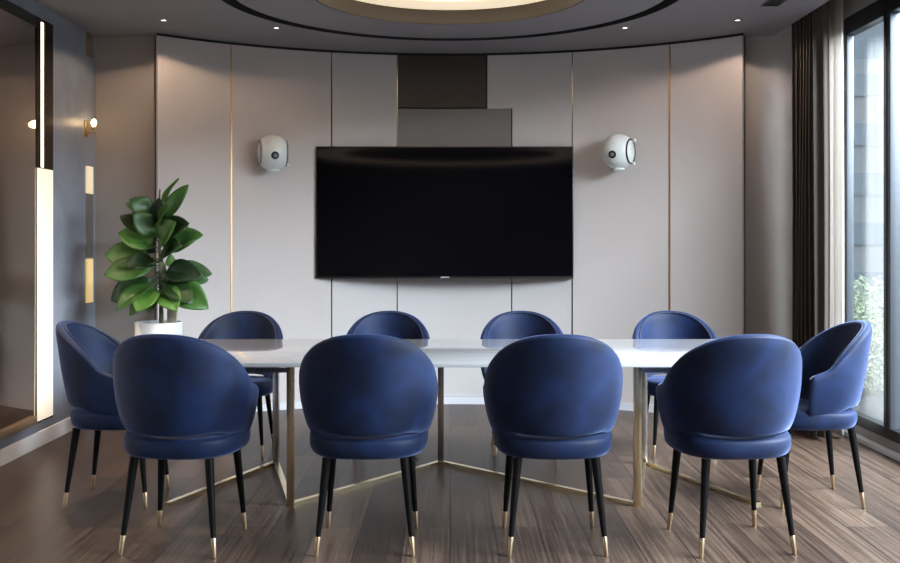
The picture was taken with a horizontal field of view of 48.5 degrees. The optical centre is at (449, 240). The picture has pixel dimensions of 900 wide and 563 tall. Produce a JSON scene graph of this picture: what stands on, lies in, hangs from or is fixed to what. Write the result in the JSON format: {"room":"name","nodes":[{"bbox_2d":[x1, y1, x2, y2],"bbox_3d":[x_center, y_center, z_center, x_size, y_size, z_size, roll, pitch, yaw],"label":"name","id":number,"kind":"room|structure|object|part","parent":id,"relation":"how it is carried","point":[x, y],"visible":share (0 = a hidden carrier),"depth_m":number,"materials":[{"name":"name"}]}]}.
{"room":"meeting room","nodes":[
{"label":"meeting room","id":0,"kind":"room"},
{"bbox_2d":[0,0,94,448],"bbox_3d":[-2.735,-0.102,1.450,0.150,2.865,12.100,0,0,0],"label":"wall","id":1,"kind":"structure","parent":0,"point":[73,70],"depth_m":6.97,"materials":[{"name":"grey paint"}]},
{"bbox_2d":[0,0,52,439],"bbox_3d":[-2.644,-0.135,4.435,0.029,2.610,4.470,0,0,0],"label":"mirror panel","id":2,"kind":"object","parent":1,"relation":"attached to","point":[26,40],"visible":1,"depth_m":6.22,"materials":[{"name":"brown mirror"}]},
{"bbox_3d":[-2.652,-1.405,4.370,0.013,0.070,4.060,0,0,0],"label":"rail","id":3,"kind":"part","parent":2,"relation":"part of","materials":[{"name":"black metal"}]},
{"bbox_3d":[-2.654,-0.125,4.370,0.011,2.490,4.060,0,0,0],"label":"glass pane","id":4,"kind":"part","parent":2,"relation":"part of","materials":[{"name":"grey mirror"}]},
{"bbox_3d":[-2.650,1.145,4.370,0.019,0.050,4.060,0,0,0],"label":"rail","id":5,"kind":"part","parent":2,"relation":"part of","materials":[{"name":"brown metal"}]},
{"bbox_3d":[-2.653,-0.135,6.535,0.012,2.610,0.270,0,0,0],"label":"frame","id":6,"kind":"part","parent":2,"relation":"part of","materials":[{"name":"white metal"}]},
{"bbox_3d":[-2.646,0.344,6.535,0.002,1.628,0.254,0,0,0],"label":"light panel","id":7,"kind":"part","parent":2,"relation":"part of","materials":[{"name":"beige"}]},
{"bbox_2d":[0,417,75,466],"bbox_3d":[-2.654,1.280,1.448,0.012,0.100,12.095,0,0,0],"label":"baseboard","id":8,"kind":"structure","parent":1,"relation":"attached to","point":[13,451],"depth_m":6.37,"materials":[{"name":"white paint"}]},
{"bbox_2d":[86,259,92,302],"bbox_3d":[-2.653,0.292,7.360,0.014,0.321,0.120,0,0,0],"label":"light strip","id":9,"kind":"object","parent":1,"relation":"attached to","point":[89,262],"visible":1,"depth_m":7.34,"materials":[{"name":"yellow metal"}]},
{"bbox_2d":[86,32,92,57],"bbox_3d":[-2.653,-1.442,7.360,0.014,0.168,0.120,0,0,0],"label":"light strip","id":10,"kind":"object","parent":1,"relation":"attached to","point":[89,37],"visible":1,"depth_m":7.34,"materials":[{"name":"gold metal"}]},
{"bbox_2d":[86,194,92,256],"bbox_3d":[-2.653,-0.112,7.360,0.014,0.463,0.120,0,0,0],"label":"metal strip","id":11,"kind":"object","parent":1,"relation":"attached to","point":[89,198],"visible":1,"depth_m":7.34,"materials":[{"name":"silver metal"}]},
{"bbox_2d":[86,166,92,193],"bbox_3d":[-2.653,-0.449,7.360,0.014,0.197,0.120,0,0,0],"label":"light strip","id":12,"kind":"object","parent":1,"relation":"attached to","point":[89,170],"visible":1,"depth_m":7.34,"materials":[{"name":"beige"}]},
{"bbox_2d":[84,119,96,136],"bbox_3d":[-2.618,-0.826,7.300,0.084,0.132,0.060,0,0,0],"label":"wall sconce","id":13,"kind":"object","parent":1,"relation":"attached to","point":[93,122],"visible":1,"depth_m":7.29,"materials":[{"name":"gold metal"}]},
{"bbox_3d":[-2.654,-0.820,7.300,0.012,0.120,0.060,0,0,0],"label":"plate","id":14,"kind":"part","parent":13,"relation":"part of","materials":[{"name":"gold metal"}]},
{"bbox_3d":[-2.600,-0.863,7.300,0.040,0.058,0.040,0,0,0],"label":"bulb","id":15,"kind":"part","parent":13,"relation":"part of","materials":[{"name":"beige glass"}]},
{"bbox_2d":[33,0,828,53],"bbox_3d":[-0.240,-1.655,1.900,5.320,0.240,13.200,0,0,0],"label":"ceiling","id":16,"kind":"structure","parent":0,"point":[306,24],"depth_m":7.09,"materials":[{"name":"paint"}]},
{"bbox_2d":[316,0,583,23],"bbox_3d":[0.000,-1.598,6.200,1.736,0.134,1.736,0,0,0],"label":"trim","id":17,"kind":"structure","parent":16,"relation":"attached to","point":[354,7],"depth_m":6.95,"materials":[{"name":"brown metal"}]},
{"bbox_2d":[357,0,542,9],"bbox_3d":[0.000,-1.642,6.200,1.708,0.026,1.708,0,0,0],"label":"recessed light","id":18,"kind":"object","parent":16,"relation":"in","point":[412,4],"visible":1,"depth_m":6.88,"materials":[{"name":"beige"}]},
{"bbox_2d":[760,0,786,6],"bbox_3d":[2.085,-1.533,6.420,0.120,0.004,0.220,0,0,0],"label":"ceiling vent","id":19,"kind":"object","parent":16,"relation":"in","point":[769,3],"visible":1,"depth_m":6.45,"materials":[{"name":"black metal"}]},
{"bbox_3d":[2.685,-1.805,1.450,0.530,0.060,12.300,0,0,0],"label":"trim","id":20,"kind":"structure","parent":16,"relation":"attached to","visible":0},
{"bbox_2d":[829,0,843,436],"bbox_3d":[2.629,-0.212,6.913,0.053,3.045,0.426,0,0,0],"label":"sheer curtain","id":21,"kind":"object","parent":20,"relation":"hanging from","point":[835,6],"visible":0.41,"depth_m":6.78,"materials":[{"name":"white fabric"}]},
{"bbox_3d":[2.485,-1.757,1.475,0.070,0.034,11.950,0,0,0],"label":"rail","id":22,"kind":"object","parent":20,"relation":"attached to","visible":0},
{"bbox_2d":[792,1,829,437],"bbox_3d":[2.478,-0.212,6.904,0.103,3.045,0.533,0,0,0],"label":"curtain","id":23,"kind":"object","parent":22,"relation":"hanging from","point":[810,33],"visible":0.84,"depth_m":6.77,"materials":[{"name":"grey fabric"}]},
{"bbox_2d":[95,24,792,342],"bbox_3d":[0.000,-0.223,7.915,5.900,3.105,0.961,0,0,0],"label":"wall","id":24,"kind":"structure","parent":0,"point":[125,66],"depth_m":7.50,"materials":[{"name":"beige paint"}]},
{"bbox_2d":[156,36,230,337],"bbox_3d":[-1.934,-0.121,7.550,0.578,2.783,0.042,0,0,-36],"label":"wall panel","id":25,"kind":"object","parent":24,"relation":"attached to","point":[193,78],"visible":0.52,"depth_m":7.56,"materials":[{"name":"paint"}]},
{"bbox_2d":[231,45,231,311],"bbox_3d":[-1.691,-0.121,7.714,0.010,2.783,0.032,0,0,-31],"label":"metal strip","id":26,"kind":"object","parent":24,"relation":"attached to","point":[231,45],"visible":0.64,"depth_m":7.70,"materials":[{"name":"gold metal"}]},
{"bbox_2d":[232,45,330,402],"bbox_3d":[-1.329,-0.121,7.892,0.800,2.783,0.054,0,0,-24],"label":"wall panel","id":27,"kind":"object","parent":24,"relation":"attached to","point":[286,94],"visible":0.69,"depth_m":7.88,"materials":[{"name":"paint"}]},
{"bbox_2d":[257,135,290,170],"bbox_3d":[-1.371,-0.680,7.735,0.262,0.280,0.276,0,0,0],"label":"wall speaker","id":28,"kind":"object","parent":27,"relation":"attached to","point":[272,150],"visible":1,"depth_m":7.64,"materials":[{"name":"white plastic"}]},
{"bbox_2d":[332,53,396,336],"bbox_3d":[-0.694,-0.121,8.106,0.528,2.783,0.040,0,0,-12],"label":"wall panel","id":29,"kind":"object","parent":24,"relation":"attached to","point":[364,86],"visible":0.4,"depth_m":8.09,"materials":[{"name":"grey paint"}]},
{"bbox_2d":[397,55,397,310],"bbox_3d":[-0.431,-0.121,8.154,0.005,2.783,0.032,0,0,-8],"label":"metal strip","id":30,"kind":"object","parent":24,"relation":"attached to","point":[397,55],"visible":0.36,"depth_m":8.14,"materials":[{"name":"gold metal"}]},
{"bbox_2d":[398,55,485,107],"bbox_3d":[-0.065,-1.301,8.175,0.726,0.424,0.050,0,0,-1],"label":"wall panel","id":31,"kind":"object","parent":24,"relation":"attached to","point":[423,81],"visible":1,"depth_m":8.16,"materials":[{"name":"brown wood"}]},
{"bbox_2d":[156,33,743,55],"bbox_3d":[0.000,-1.524,7.790,4.340,0.022,0.820,0,0,0],"label":"trim","id":32,"kind":"structure","parent":24,"relation":"attached to","point":[157,34],"depth_m":7.97,"materials":[{"name":"black"}]},
{"bbox_2d":[398,278,510,396],"bbox_3d":[0.036,0.522,8.166,0.929,1.496,0.068,0,0,0],"label":"wall panel","id":33,"kind":"object","parent":24,"relation":"attached to","point":[448,308],"visible":0.38,"depth_m":8.16,"materials":[{"name":"grey paint"}]},
{"bbox_2d":[398,108,510,145],"bbox_3d":[0.036,-0.658,8.166,0.929,0.843,0.068,0,0,0],"label":"wall panel","id":34,"kind":"object","parent":24,"relation":"attached to","point":[416,127],"visible":0.37,"depth_m":8.16,"materials":[{"name":"grey"}]},
{"bbox_2d":[316,146,573,277],"bbox_3d":[-0.041,-0.229,8.067,2.052,1.052,0.202,0,0,0],"label":"television","id":35,"kind":"object","parent":34,"relation":"attached to","point":[382,211],"visible":1,"depth_m":7.97,"materials":[{"name":"black"}]},
{"bbox_2d":[256,396,653,412],"bbox_3d":[0.000,1.301,7.778,4.340,0.058,0.844,0,0,0],"label":"baseboard","id":36,"kind":"structure","parent":24,"relation":"attached to","point":[447,399],"depth_m":7.93,"materials":[{"name":"grey"}]},
{"bbox_2d":[487,52,571,333],"bbox_3d":[0.645,-0.121,8.112,0.690,2.783,0.048,0,0,11],"label":"wall panel","id":37,"kind":"object","parent":24,"relation":"attached to","point":[537,88],"visible":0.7,"depth_m":8.09,"materials":[{"name":"grey paint"}]},
{"bbox_2d":[572,52,572,333],"bbox_3d":[0.985,-0.121,8.031,0.006,2.783,0.032,0,0,17],"label":"metal strip","id":38,"kind":"object","parent":24,"relation":"attached to","point":[572,52],"visible":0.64,"depth_m":8.02,"materials":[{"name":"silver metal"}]},
{"bbox_2d":[573,45,668,404],"bbox_3d":[1.347,-0.121,7.885,0.776,2.783,0.053,0,0,24],"label":"wall panel","id":39,"kind":"object","parent":24,"relation":"attached to","point":[621,217],"visible":0.67,"depth_m":7.88,"materials":[{"name":"paint"}]},
{"bbox_2d":[602,134,635,169],"bbox_3d":[1.311,-0.691,7.763,0.270,0.280,0.277,0,0,0],"label":"wall speaker","id":40,"kind":"object","parent":39,"relation":"attached to","point":[618,150],"visible":1,"depth_m":7.67,"materials":[{"name":"white plastic"}]},
{"bbox_2d":[669,44,669,310],"bbox_3d":[1.698,-0.121,7.710,0.010,2.783,0.032,0,0,31],"label":"metal strip","id":41,"kind":"object","parent":24,"relation":"attached to","point":[669,44],"visible":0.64,"depth_m":7.70,"materials":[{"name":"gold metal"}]},
{"bbox_2d":[670,36,743,337],"bbox_3d":[1.937,-0.121,7.548,0.570,2.783,0.042,0,0,36],"label":"wall panel","id":42,"kind":"object","parent":24,"relation":"attached to","point":[707,76],"visible":0.63,"depth_m":7.53,"materials":[{"name":"paint"}]},
{"bbox_2d":[0,404,899,562],"bbox_3d":[0.075,1.390,1.900,5.950,0.120,13.200,0,0,0],"label":"floor","id":43,"kind":"structure","parent":0,"point":[460,511],"depth_m":4.95,"materials":[{"name":"brown wood"}]},
{"bbox_2d":[55,320,169,508],"bbox_3d":[-1.734,0.872,5.171,0.577,0.918,0.603,0,0,0],"label":"tub chair","id":44,"kind":"object","parent":43,"relation":"on","point":[86,352],"visible":0.69,"depth_m":4.96,"materials":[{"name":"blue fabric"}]},
{"bbox_3d":[-1.887,1.094,4.998,0.079,0.319,0.037,0,0,-34],"label":"leg","id":45,"kind":"part","parent":44,"relation":"part of","materials":[{"name":"black paint"}]},
{"bbox_3d":[-1.821,0.651,5.170,0.407,0.487,0.600,0,0,0],"label":"backrest","id":46,"kind":"part","parent":44,"relation":"part of","materials":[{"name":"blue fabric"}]},
{"bbox_3d":[-1.887,1.094,5.342,0.079,0.319,0.037,0,0,34],"label":"leg","id":47,"kind":"part","parent":44,"relation":"part of","materials":[{"name":"black paint"}]},
{"bbox_3d":[-1.690,0.886,5.170,0.483,0.108,0.511,0,0,0],"label":"seat","id":48,"kind":"part","parent":44,"relation":"part of","materials":[{"name":"blue fabric"}]},
{"bbox_3d":[-1.537,1.094,4.992,0.068,0.318,0.037,0,0,34],"label":"leg","id":49,"kind":"part","parent":44,"relation":"part of","materials":[{"name":"black paint"}]},
{"bbox_3d":[-1.537,1.094,5.348,0.068,0.318,0.037,0,0,-34],"label":"leg","id":50,"kind":"part","parent":44,"relation":"part of","materials":[{"name":"black paint"}]},
{"bbox_2d":[103,178,211,335],"bbox_3d":[-2.008,0.446,6.902,0.679,1.769,0.526,0,0,-39],"label":"potted plant","id":51,"kind":"object","parent":43,"relation":"on","point":[149,221],"visible":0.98,"depth_m":6.84,"materials":[{"name":"green plant"}]},
{"bbox_3d":[-2.020,0.945,6.930,0.320,0.770,0.320,0,0,0],"label":"planter","id":52,"kind":"part","parent":51,"relation":"part of","materials":[{"name":"white ceramic"}]},
{"bbox_3d":[-2.006,0.120,6.930,0.045,0.960,0.030,0,0,0],"label":"stem","id":53,"kind":"part","parent":51,"relation":"part of","materials":[{"name":"green plant"}]},
{"bbox_2d":[113,334,258,557],"bbox_3d":[-1.174,0.858,4.406,0.622,0.947,0.595,0,0,6],"label":"tub chair","id":54,"kind":"object","parent":43,"relation":"on","point":[178,397],"visible":1,"depth_m":4.20,"materials":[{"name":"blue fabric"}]},
{"bbox_3d":[-1.365,1.086,4.267,0.038,0.329,0.081,0,0,40],"label":"leg","id":55,"kind":"part","parent":54,"relation":"part of","materials":[{"name":"black paint"}]},
{"bbox_3d":[-1.334,1.087,4.627,0.038,0.328,0.070,0,0,-28],"label":"leg","id":56,"kind":"part","parent":54,"relation":"part of","materials":[{"name":"black paint"}]},
{"bbox_3d":[-1.182,0.630,4.317,0.619,0.502,0.419,0,0,6],"label":"backrest","id":57,"kind":"part","parent":54,"relation":"part of","materials":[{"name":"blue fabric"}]},
{"bbox_3d":[-1.168,0.872,4.451,0.527,0.111,0.498,0,0,6],"label":"seat","id":58,"kind":"part","parent":54,"relation":"part of","materials":[{"name":"blue fabric"}]},
{"bbox_3d":[-1.013,1.086,4.230,0.038,0.329,0.081,0,0,-28],"label":"leg","id":59,"kind":"part","parent":54,"relation":"part of","materials":[{"name":"black paint"}]},
{"bbox_3d":[-0.968,1.087,4.588,0.038,0.328,0.070,0,0,40],"label":"leg","id":60,"kind":"part","parent":54,"relation":"part of","materials":[{"name":"black paint"}]},
{"bbox_2d":[198,311,282,457],"bbox_3d":[-1.339,0.896,6.352,0.572,0.871,0.547,0,0,0],"label":"tub chair","id":61,"kind":"object","parent":43,"relation":"on","point":[237,324],"visible":0.36,"depth_m":6.51,"materials":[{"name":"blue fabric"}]},
{"bbox_3d":[-1.340,0.686,6.435,0.569,0.462,0.386,0,0,0],"label":"backrest","id":62,"kind":"part","parent":61,"relation":"part of","materials":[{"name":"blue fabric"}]},
{"bbox_3d":[-1.171,1.106,6.166,0.035,0.301,0.064,0,0,-34],"label":"leg","id":63,"kind":"part","parent":61,"relation":"part of","materials":[{"name":"black paint"}]},
{"bbox_3d":[-1.340,0.909,6.311,0.485,0.102,0.458,0,0,0],"label":"seat","id":64,"kind":"part","parent":61,"relation":"part of","materials":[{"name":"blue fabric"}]},
{"bbox_3d":[-1.177,1.106,6.498,0.035,0.302,0.074,0,0,34],"label":"leg","id":65,"kind":"part","parent":61,"relation":"part of","materials":[{"name":"black paint"}]},
{"bbox_2d":[299,334,437,556],"bbox_3d":[-0.361,0.858,4.406,0.622,0.947,0.595,0,0,0],"label":"tub chair","id":66,"kind":"object","parent":43,"relation":"on","point":[363,396],"visible":1,"depth_m":4.20,"materials":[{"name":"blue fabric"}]},
{"bbox_3d":[-0.537,1.086,4.247,0.038,0.329,0.081,0,0,34],"label":"leg","id":67,"kind":"part","parent":66,"relation":"part of","materials":[{"name":"black paint"}]},
{"bbox_3d":[-0.544,1.087,4.608,0.038,0.328,0.070,0,0,-34],"label":"leg","id":68,"kind":"part","parent":66,"relation":"part of","materials":[{"name":"black paint"}]},
{"bbox_3d":[-0.360,0.872,4.451,0.527,0.111,0.498,0,0,0],"label":"seat","id":69,"kind":"part","parent":66,"relation":"part of","materials":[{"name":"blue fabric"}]},
{"bbox_3d":[-0.360,0.630,4.316,0.619,0.502,0.419,0,0,0],"label":"backrest","id":70,"kind":"part","parent":66,"relation":"part of","materials":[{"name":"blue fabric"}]},
{"bbox_3d":[-0.183,1.086,4.247,0.038,0.329,0.081,0,0,-34],"label":"leg","id":71,"kind":"part","parent":66,"relation":"part of","materials":[{"name":"black paint"}]},
{"bbox_3d":[-0.176,1.087,4.608,0.038,0.328,0.070,0,0,34],"label":"leg","id":72,"kind":"part","parent":66,"relation":"part of","materials":[{"name":"black paint"}]},
{"bbox_2d":[346,311,429,457],"bbox_3d":[-0.401,0.896,6.352,0.572,0.871,0.547,0,0,0],"label":"tub chair","id":73,"kind":"object","parent":43,"relation":"on","point":[398,324],"visible":0.12,"depth_m":6.54,"materials":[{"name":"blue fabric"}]},
{"bbox_3d":[-0.400,0.686,6.435,0.569,0.462,0.386,0,0,0],"label":"backrest","id":74,"kind":"part","parent":73,"relation":"part of","materials":[{"name":"blue fabric"}]},
{"bbox_2d":[165,339,760,506],"bbox_3d":[0.050,0.963,5.475,3.140,0.735,1.190,0,0,0],"label":"conference table","id":75,"kind":"object","parent":43,"relation":"on","point":[639,354],"visible":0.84,"depth_m":5.45,"materials":[{"name":"white stone"}]},
{"bbox_3d":[-1.230,1.321,5.500,0.030,0.018,1.032,0,0,22],"label":"floor rail","id":76,"kind":"part","parent":75,"relation":"part of","materials":[{"name":"gold metal"}]},
{"bbox_3d":[-1.125,0.648,5.020,0.650,0.022,0.030,0,0,0],"label":"rail","id":77,"kind":"part","parent":75,"relation":"part of","materials":[{"name":"silver metal"}]},
{"bbox_3d":[-1.040,0.974,5.980,0.036,0.712,0.036,0,0,0],"label":"leg","id":78,"kind":"part","parent":75,"relation":"part of","materials":[{"name":"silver metal"}]},
{"bbox_3d":[-0.920,1.321,5.500,0.030,0.018,0.990,0,0,-14],"label":"floor rail","id":79,"kind":"part","parent":75,"relation":"part of","materials":[{"name":"gold metal"}]},
{"bbox_3d":[-0.800,0.974,5.020,0.036,0.712,0.036,0,0,0],"label":"leg","id":80,"kind":"part","parent":75,"relation":"part of","materials":[{"name":"gold metal"}]},
{"bbox_3d":[-0.427,1.321,5.500,0.030,0.018,1.215,0,0,38],"label":"floor rail","id":81,"kind":"part","parent":75,"relation":"part of","materials":[{"name":"gold metal"}]},
{"bbox_3d":[-0.055,0.974,5.980,0.036,0.712,0.036,0,0,0],"label":"leg","id":82,"kind":"part","parent":75,"relation":"part of","materials":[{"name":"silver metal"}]},
{"bbox_3d":[0.443,1.321,5.500,1.383,0.018,0.030,0,0,44],"label":"floor rail","id":83,"kind":"part","parent":75,"relation":"part of","materials":[{"name":"gold metal"}]},
{"bbox_3d":[0.940,0.974,5.020,0.036,0.712,0.036,0,0,0],"label":"leg","id":84,"kind":"part","parent":75,"relation":"part of","materials":[{"name":"gold metal"}]},
{"bbox_3d":[1.050,1.321,5.500,0.030,0.018,0.985,0,0,13],"label":"floor rail","id":85,"kind":"part","parent":75,"relation":"part of","materials":[{"name":"gold metal"}]},
{"bbox_3d":[1.160,0.974,5.980,0.036,0.712,0.036,0,0,0],"label":"leg","id":86,"kind":"part","parent":75,"relation":"part of","materials":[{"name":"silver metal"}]},
{"bbox_3d":[1.235,0.648,5.020,0.590,0.022,0.030,0,0,0],"label":"rail","id":87,"kind":"part","parent":75,"relation":"part of","materials":[{"name":"silver metal"}]},
{"bbox_3d":[1.355,1.321,5.500,0.030,0.018,1.036,0,0,-22],"label":"floor rail","id":88,"kind":"part","parent":75,"relation":"part of","materials":[{"name":"gold metal"}]},
{"bbox_2d":[480,311,562,457],"bbox_3d":[0.464,0.896,6.352,0.572,0.871,0.547,0,0,0],"label":"tub chair","id":89,"kind":"object","parent":43,"relation":"on","point":[511,324],"visible":0.17,"depth_m":6.54,"materials":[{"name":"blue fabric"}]},
{"bbox_3d":[0.465,0.686,6.435,0.569,0.462,0.386,0,0,0],"label":"backrest","id":90,"kind":"part","parent":89,"relation":"part of","materials":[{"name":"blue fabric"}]},
{"bbox_2d":[483,334,622,556],"bbox_3d":[0.454,0.858,4.406,0.622,0.947,0.595,0,0,0],"label":"tub chair","id":91,"kind":"object","parent":43,"relation":"on","point":[547,396],"visible":1,"depth_m":4.20,"materials":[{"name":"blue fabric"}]},
{"bbox_3d":[0.271,1.087,4.608,0.038,0.328,0.070,0,0,-34],"label":"leg","id":92,"kind":"part","parent":91,"relation":"part of","materials":[{"name":"black paint"}]},
{"bbox_3d":[0.278,1.086,4.247,0.038,0.329,0.081,0,0,34],"label":"leg","id":93,"kind":"part","parent":91,"relation":"part of","materials":[{"name":"black paint"}]},
{"bbox_3d":[0.455,0.872,4.451,0.527,0.111,0.498,0,0,0],"label":"seat","id":94,"kind":"part","parent":91,"relation":"part of","materials":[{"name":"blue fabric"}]},
{"bbox_3d":[0.455,0.630,4.316,0.619,0.502,0.419,0,0,0],"label":"backrest","id":95,"kind":"part","parent":91,"relation":"part of","materials":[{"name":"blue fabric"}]},
{"bbox_3d":[0.639,1.087,4.608,0.038,0.328,0.070,0,0,34],"label":"leg","id":96,"kind":"part","parent":91,"relation":"part of","materials":[{"name":"black paint"}]},
{"bbox_3d":[0.632,1.086,4.247,0.038,0.329,0.081,0,0,-34],"label":"leg","id":97,"kind":"part","parent":91,"relation":"part of","materials":[{"name":"black paint"}]},
{"bbox_2d":[632,311,717,457],"bbox_3d":[1.439,0.896,6.352,0.572,0.871,0.547,0,0,0],"label":"tub chair","id":98,"kind":"object","parent":43,"relation":"on","point":[659,324],"visible":0.22,"depth_m":6.52,"materials":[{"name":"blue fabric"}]},
{"bbox_3d":[1.271,1.106,6.166,0.035,0.301,0.064,0,0,34],"label":"leg","id":99,"kind":"part","parent":98,"relation":"part of","materials":[{"name":"black paint"}]},
{"bbox_3d":[1.440,0.909,6.311,0.485,0.102,0.458,0,0,0],"label":"seat","id":100,"kind":"part","parent":98,"relation":"part of","materials":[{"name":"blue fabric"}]},
{"bbox_3d":[1.440,0.686,6.435,0.569,0.462,0.386,0,0,0],"label":"backrest","id":101,"kind":"part","parent":98,"relation":"part of","materials":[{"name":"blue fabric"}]},
{"bbox_2d":[656,334,801,557],"bbox_3d":[1.239,0.858,4.406,0.622,0.947,0.595,0,0,-6],"label":"tub chair","id":102,"kind":"object","parent":43,"relation":"on","point":[735,397],"visible":1,"depth_m":4.20,"materials":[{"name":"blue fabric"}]},
{"bbox_3d":[1.033,1.087,4.588,0.038,0.328,0.070,0,0,-40],"label":"leg","id":103,"kind":"part","parent":102,"relation":"part of","materials":[{"name":"black paint"}]},
{"bbox_3d":[1.078,1.086,4.230,0.038,0.329,0.081,0,0,28],"label":"leg","id":104,"kind":"part","parent":102,"relation":"part of","materials":[{"name":"black paint"}]},
{"bbox_3d":[1.233,0.872,4.451,0.527,0.111,0.498,0,0,-6],"label":"seat","id":105,"kind":"part","parent":102,"relation":"part of","materials":[{"name":"blue fabric"}]},
{"bbox_3d":[1.247,0.630,4.317,0.619,0.502,0.419,0,0,-6],"label":"backrest","id":106,"kind":"part","parent":102,"relation":"part of","materials":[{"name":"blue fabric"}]},
{"bbox_3d":[1.399,1.087,4.627,0.038,0.328,0.070,0,0,28],"label":"leg","id":107,"kind":"part","parent":102,"relation":"part of","materials":[{"name":"black paint"}]},
{"bbox_3d":[1.430,1.086,4.267,0.038,0.329,0.081,0,0,-40],"label":"leg","id":108,"kind":"part","parent":102,"relation":"part of","materials":[{"name":"black paint"}]},
{"bbox_2d":[756,320,871,508],"bbox_3d":[1.874,0.872,5.171,0.577,0.918,0.603,0,0,0],"label":"tub chair","id":109,"kind":"object","parent":43,"relation":"on","point":[835,360],"visible":0.73,"depth_m":4.96,"materials":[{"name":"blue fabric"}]},
{"bbox_3d":[1.677,1.094,5.348,0.068,0.318,0.037,0,0,34],"label":"leg","id":110,"kind":"part","parent":109,"relation":"part of","materials":[{"name":"black paint"}]},
{"bbox_3d":[1.677,1.094,4.992,0.068,0.318,0.037,0,0,-34],"label":"leg","id":111,"kind":"part","parent":109,"relation":"part of","materials":[{"name":"black paint"}]},
{"bbox_3d":[1.830,0.886,5.170,0.483,0.108,0.511,0,0,0],"label":"seat","id":112,"kind":"part","parent":109,"relation":"part of","materials":[{"name":"blue fabric"}]},
{"bbox_3d":[2.027,1.094,5.342,0.079,0.319,0.037,0,0,-34],"label":"leg","id":113,"kind":"part","parent":109,"relation":"part of","materials":[{"name":"black paint"}]},
{"bbox_3d":[1.960,0.651,5.170,0.407,0.487,0.600,0,0,0],"label":"backrest","id":114,"kind":"part","parent":109,"relation":"part of","materials":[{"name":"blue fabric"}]},
{"bbox_3d":[2.027,1.094,4.998,0.079,0.319,0.037,0,0,34],"label":"leg","id":115,"kind":"part","parent":109,"relation":"part of","materials":[{"name":"black paint"}]},
{"bbox_2d":[854,21,883,58],"bbox_3d":[15.500,-6.620,33.980,9.000,16.000,6.040,0,0,0],"label":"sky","id":116,"kind":"structure","parent":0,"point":[869,44],"depth_m":30.96,"materials":[{"name":"grey"}]},
{"bbox_2d":[843,0,899,453],"bbox_3d":[2.790,-0.223,1.450,0.080,3.105,12.100,0,0,0],"label":"wall","id":117,"kind":"structure","parent":0,"point":[850,7],"depth_m":6.80,"materials":[{"name":"paint"}]},
{"bbox_2d":[844,0,887,437],"bbox_3d":[2.788,-0.152,6.640,0.075,2.791,0.680,0,0,0],"label":"window","id":118,"kind":"structure","parent":117,"relation":"in","point":[875,13],"depth_m":6.73,"materials":[{"name":"clear glass"}]},
{"bbox_2d":[843,429,899,461],"bbox_3d":[2.725,1.315,1.445,0.050,0.030,12.090,0,0,0],"label":"baseboard","id":119,"kind":"structure","parent":117,"relation":"attached to","point":[890,453],"depth_m":6.36,"materials":[{"name":"grey"}]},
{"bbox_2d":[887,0,899,443],"bbox_3d":[2.788,-0.152,5.525,0.075,2.791,1.550,0,0,0],"label":"window","id":120,"kind":"structure","parent":117,"relation":"in","point":[893,6],"depth_m":6.25,"materials":[{"name":"black metal"}]},
{"label":"outside","id":121,"kind":"structure","parent":0,"visible":0},
{"bbox_2d":[854,307,883,420],"bbox_3d":[11.525,1.455,16.000,16.950,0.150,48.000,0,0,0],"label":"ground","id":122,"kind":"structure","parent":121,"point":[871,405],"depth_m":8.71,"materials":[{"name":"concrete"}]},
{"bbox_2d":[854,59,883,306],"bbox_3d":[10.600,-1.220,23.980,5.000,5.200,6.040,0,0,0],"label":"office building","id":123,"kind":"structure","parent":122,"relation":"on","point":[868,73],"depth_m":21.00,"materials":[{"name":"grey"}]},
{"bbox_2d":[854,275,883,394],"bbox_3d":[3.780,0.844,8.998,0.854,1.073,1.004,0,0,0],"label":"shrub","id":124,"kind":"object","parent":122,"relation":"on","point":[878,337],"visible":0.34,"depth_m":8.90,"materials":[{"name":"green plant"}]}
]}

